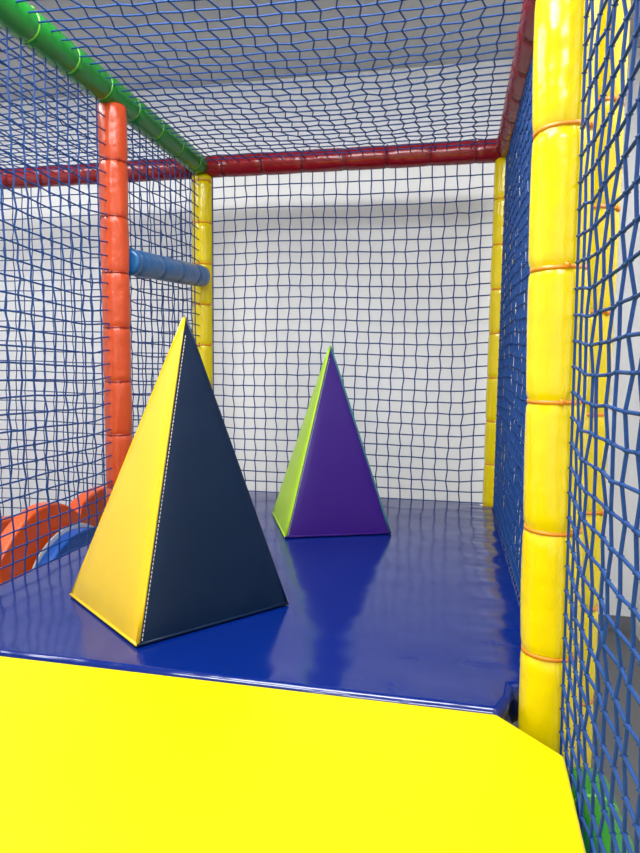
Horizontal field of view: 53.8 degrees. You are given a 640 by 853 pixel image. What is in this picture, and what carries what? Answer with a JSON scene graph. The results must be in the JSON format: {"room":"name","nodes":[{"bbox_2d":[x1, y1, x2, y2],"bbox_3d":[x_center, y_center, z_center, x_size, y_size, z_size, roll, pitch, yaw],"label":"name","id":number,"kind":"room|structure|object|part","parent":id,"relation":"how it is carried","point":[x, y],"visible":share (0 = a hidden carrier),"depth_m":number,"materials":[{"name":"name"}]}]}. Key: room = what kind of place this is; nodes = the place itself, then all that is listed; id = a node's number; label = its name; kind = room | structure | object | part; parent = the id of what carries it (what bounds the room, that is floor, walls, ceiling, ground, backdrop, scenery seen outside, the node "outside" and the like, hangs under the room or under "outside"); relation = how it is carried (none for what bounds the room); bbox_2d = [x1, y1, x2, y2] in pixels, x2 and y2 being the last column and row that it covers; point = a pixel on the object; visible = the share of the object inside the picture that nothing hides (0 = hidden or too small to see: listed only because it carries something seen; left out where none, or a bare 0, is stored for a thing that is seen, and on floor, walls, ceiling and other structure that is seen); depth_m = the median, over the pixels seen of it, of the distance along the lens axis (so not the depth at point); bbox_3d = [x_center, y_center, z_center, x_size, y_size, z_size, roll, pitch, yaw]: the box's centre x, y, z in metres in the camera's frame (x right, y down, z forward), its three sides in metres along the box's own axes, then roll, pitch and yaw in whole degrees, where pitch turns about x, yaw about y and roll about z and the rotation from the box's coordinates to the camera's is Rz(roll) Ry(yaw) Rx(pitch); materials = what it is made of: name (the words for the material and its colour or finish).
{"room":"indoor playground","nodes":[
{"label":"indoor playground","id":0,"kind":"room"},
{"bbox_2d":[0,48,639,616],"bbox_3d":[-0.506,-0.580,4.723,5.650,3.790,0.100,2,5,12],"label":"wall","id":1,"kind":"structure","parent":0,"point":[631,479],"depth_m":4.52,"materials":[{"name":"white paint"}]},
{"bbox_2d":[598,614,630,631],"bbox_3d":[-0.539,1.262,4.834,5.450,0.100,0.015,2,5,12],"label":"baseboard","id":2,"kind":"structure","parent":1,"relation":"attached to","point":[625,621],"depth_m":4.29,"materials":[{"name":"grey"}]},
{"bbox_2d":[0,0,639,102],"bbox_3d":[-1.225,-2.207,1.038,5.650,0.100,7.300,2,5,12],"label":"ceiling","id":3,"kind":"structure","parent":0,"point":[47,4],"depth_m":3.90,"materials":[{"name":"paint"}]},
{"bbox_2d":[512,630,639,852],"bbox_3d":[-1.268,1.667,1.389,5.650,0.100,7.300,2,5,12],"label":"floor","id":4,"kind":"structure","parent":0,"point":[632,750],"depth_m":3.20,"materials":[{"name":"grey plastic"}]},
{"bbox_2d":[0,485,106,585],"bbox_3d":[-1.572,0.885,3.446,0.830,1.080,1.240,2,5,12],"label":"slide","id":5,"kind":"object","parent":4,"relation":"on","point":[19,520],"visible":0.17,"depth_m":3.04,"materials":[{"name":"orange plastic"}]},
{"bbox_3d":[-1.941,0.983,3.533,0.080,0.860,1.240,2,5,12],"label":"panel","id":6,"kind":"part","parent":5,"relation":"part of","materials":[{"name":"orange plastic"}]},
{"bbox_2d":[97,102,132,504],"bbox_3d":[-0.986,-0.025,3.088,0.141,2.969,0.135,2,5,12],"label":"post","id":7,"kind":"object","parent":4,"relation":"on","point":[114,122],"visible":0.64,"depth_m":2.98,"materials":[{"name":"plastic"}]},
{"bbox_2d":[129,248,209,286],"bbox_3d":[-0.844,-0.874,3.517,0.137,0.195,0.947,2,5,12],"label":"bar","id":8,"kind":"object","parent":7,"relation":"attached to","point":[142,264],"visible":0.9,"depth_m":3.37,"materials":[{"name":"plastic"}]},
{"bbox_3d":[-0.337,0.747,1.804,1.650,0.038,4.350,2,5,12],"label":"board","id":9,"kind":"object","parent":7,"relation":"attached to","visible":0},
{"bbox_2d":[0,492,520,723],"bbox_3d":[-0.113,0.589,2.823,1.862,0.094,2.404,2,5,12],"label":"floor mat","id":10,"kind":"object","parent":9,"relation":"on","point":[425,612],"visible":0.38,"depth_m":1.97,"materials":[{"name":"leather"}]},
{"bbox_2d":[69,316,288,646],"bbox_3d":[-0.482,0.114,2.118,0.557,0.964,0.536,-4,7,-39],"label":"pyramid","id":11,"kind":"object","parent":10,"relation":"on","point":[179,546],"visible":1,"depth_m":1.99,"materials":[{"name":"leather"}]},
{"bbox_2d":[272,346,391,537],"bbox_3d":[0.047,0.044,3.230,0.527,0.914,0.527,0,5,-11],"label":"pyramid","id":12,"kind":"object","parent":10,"relation":"on","point":[328,488],"visible":1,"depth_m":3.07,"materials":[{"name":"purple leather"}]},
{"bbox_2d":[0,656,585,852],"bbox_3d":[-0.921,0.774,0.710,2.553,0.090,2.072,2,5,12],"label":"mat","id":13,"kind":"object","parent":9,"relation":"on","point":[93,759],"visible":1,"depth_m":1.25,"materials":[{"name":"plastic"}]},
{"bbox_2d":[192,174,212,388],"bbox_3d":[-0.767,-0.119,4.151,0.134,2.969,0.135,2,5,12],"label":"post","id":14,"kind":"object","parent":4,"relation":"on","point":[204,319],"visible":0.38,"depth_m":4.02,"materials":[{"name":"plastic"}]},
{"bbox_2d":[0,159,192,188],"bbox_3d":[-1.909,-1.682,4.255,2.230,0.134,0.134,2,5,12],"label":"beam","id":15,"kind":"structure","parent":14,"relation":"on","point":[7,181],"depth_m":4.14,"materials":[{"name":"plastic"}]},
{"bbox_2d":[0,177,192,516],"bbox_3d":[-1.904,-0.172,4.375,2.194,2.923,0.041,2,5,12],"label":"safety net","id":16,"kind":"object","parent":15,"relation":"attached to","point":[41,196],"visible":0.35,"depth_m":4.30,"materials":[{"name":"blue fabric"}]},
{"bbox_2d":[0,0,207,174],"bbox_3d":[-1.124,-1.490,2.236,0.134,0.135,3.555,2,5,12],"label":"beam","id":17,"kind":"structure","parent":14,"relation":"on","point":[14,16],"depth_m":2.68,"materials":[{"name":"plastic"}]},
{"bbox_2d":[0,28,112,585],"bbox_3d":[-1.219,-0.391,1.890,0.047,2.023,2.264,2,5,12],"label":"safety net","id":18,"kind":"object","parent":17,"relation":"attached to","point":[8,85],"visible":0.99,"depth_m":2.54,"materials":[{"name":"blue fabric"}]},
{"bbox_2d":[0,28,178,175],"bbox_3d":[-2.251,-1.511,2.490,2.203,0.050,3.503,2,5,12],"label":"safety net","id":19,"kind":"object","parent":17,"relation":"attached to","point":[10,37],"visible":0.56,"depth_m":3.38,"materials":[{"name":"blue fabric"}]},
{"bbox_2d":[127,122,199,432],"bbox_3d":[-0.864,-0.540,3.576,0.039,2.023,0.984,2,5,12],"label":"safety net","id":20,"kind":"object","parent":17,"relation":"attached to","point":[139,142],"visible":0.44,"depth_m":3.44,"materials":[{"name":"blue fabric"}]},
{"bbox_2d":[204,140,501,177],"bbox_3d":[0.163,-1.620,3.823,1.966,0.135,0.134,2,5,12],"label":"beam","id":21,"kind":"structure","parent":14,"relation":"on","point":[453,155],"depth_m":3.77,"materials":[{"name":"plastic"}]},
{"bbox_2d":[212,162,493,503],"bbox_3d":[0.154,-0.558,3.907,1.751,2.024,0.041,2,5,12],"label":"safety net","id":22,"kind":"object","parent":21,"relation":"attached to","point":[482,174],"visible":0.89,"depth_m":3.88,"materials":[{"name":"blue fabric"}]},
{"bbox_2d":[482,157,514,507],"bbox_3d":[1.057,-0.064,3.771,0.137,2.969,0.135,2,5,12],"label":"post","id":23,"kind":"object","parent":4,"relation":"on","point":[500,163],"visible":0.37,"depth_m":3.69,"materials":[{"name":"plastic"}]},
{"bbox_2d":[518,0,599,769],"bbox_3d":[0.533,0.122,1.436,0.182,3.011,0.136,2,5,12],"label":"post","id":24,"kind":"object","parent":4,"relation":"on","point":[558,50],"visible":0.72,"depth_m":1.36,"materials":[{"name":"plastic"}]},
{"bbox_2d":[568,766,633,852],"bbox_3d":[0.466,0.859,0.814,0.112,0.115,1.230,2,5,12],"label":"beam","id":25,"kind":"structure","parent":24,"relation":"attached to","point":[606,836],"depth_m":1.25,"materials":[{"name":"plastic"}]},
{"bbox_2d":[576,0,630,767],"bbox_3d":[0.696,0.108,1.667,0.113,2.999,0.115,1,5,7],"label":"post","id":26,"kind":"object","parent":4,"relation":"on","point":[619,13],"visible":0.2,"depth_m":1.58,"materials":[{"name":"plastic"}]},
{"bbox_2d":[496,0,535,157],"bbox_3d":[0.700,-1.435,1.849,0.134,0.135,3.540,2,5,12],"label":"beam","id":27,"kind":"structure","parent":26,"relation":"on","point":[523,50],"depth_m":2.61,"materials":[{"name":"plastic"}]},
{"bbox_2d":[16,0,522,163],"bbox_3d":[-0.208,-1.448,2.065,1.759,0.050,3.503,2,5,12],"label":"safety net","id":28,"kind":"object","parent":27,"relation":"attached to","point":[155,2],"visible":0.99,"depth_m":2.68,"materials":[{"name":"blue fabric"}]},
{"bbox_2d":[493,52,532,597],"bbox_3d":[0.823,-0.428,2.558,0.048,2.026,2.277,2,5,12],"label":"safety net","id":29,"kind":"object","parent":27,"relation":"attached to","point":[511,405],"visible":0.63,"depth_m":2.88,"materials":[{"name":"blue fabric"}]},
{"bbox_2d":[559,0,639,852],"bbox_3d":[0.420,0.195,0.791,0.059,2.952,1.195,2,5,12],"label":"safety net","id":30,"kind":"object","parent":27,"relation":"attached to","point":[611,14],"visible":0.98,"depth_m":1.06,"materials":[{"name":"blue fabric"}]},
{"bbox_2d":[636,525,639,639],"bbox_3d":[1.469,-0.188,0.648,0.100,3.790,7.100,2,5,12],"label":"wall","id":31,"kind":"structure","parent":0,"point":[638,592],"depth_m":4.19,"materials":[{"name":"white paint"}]}
]}

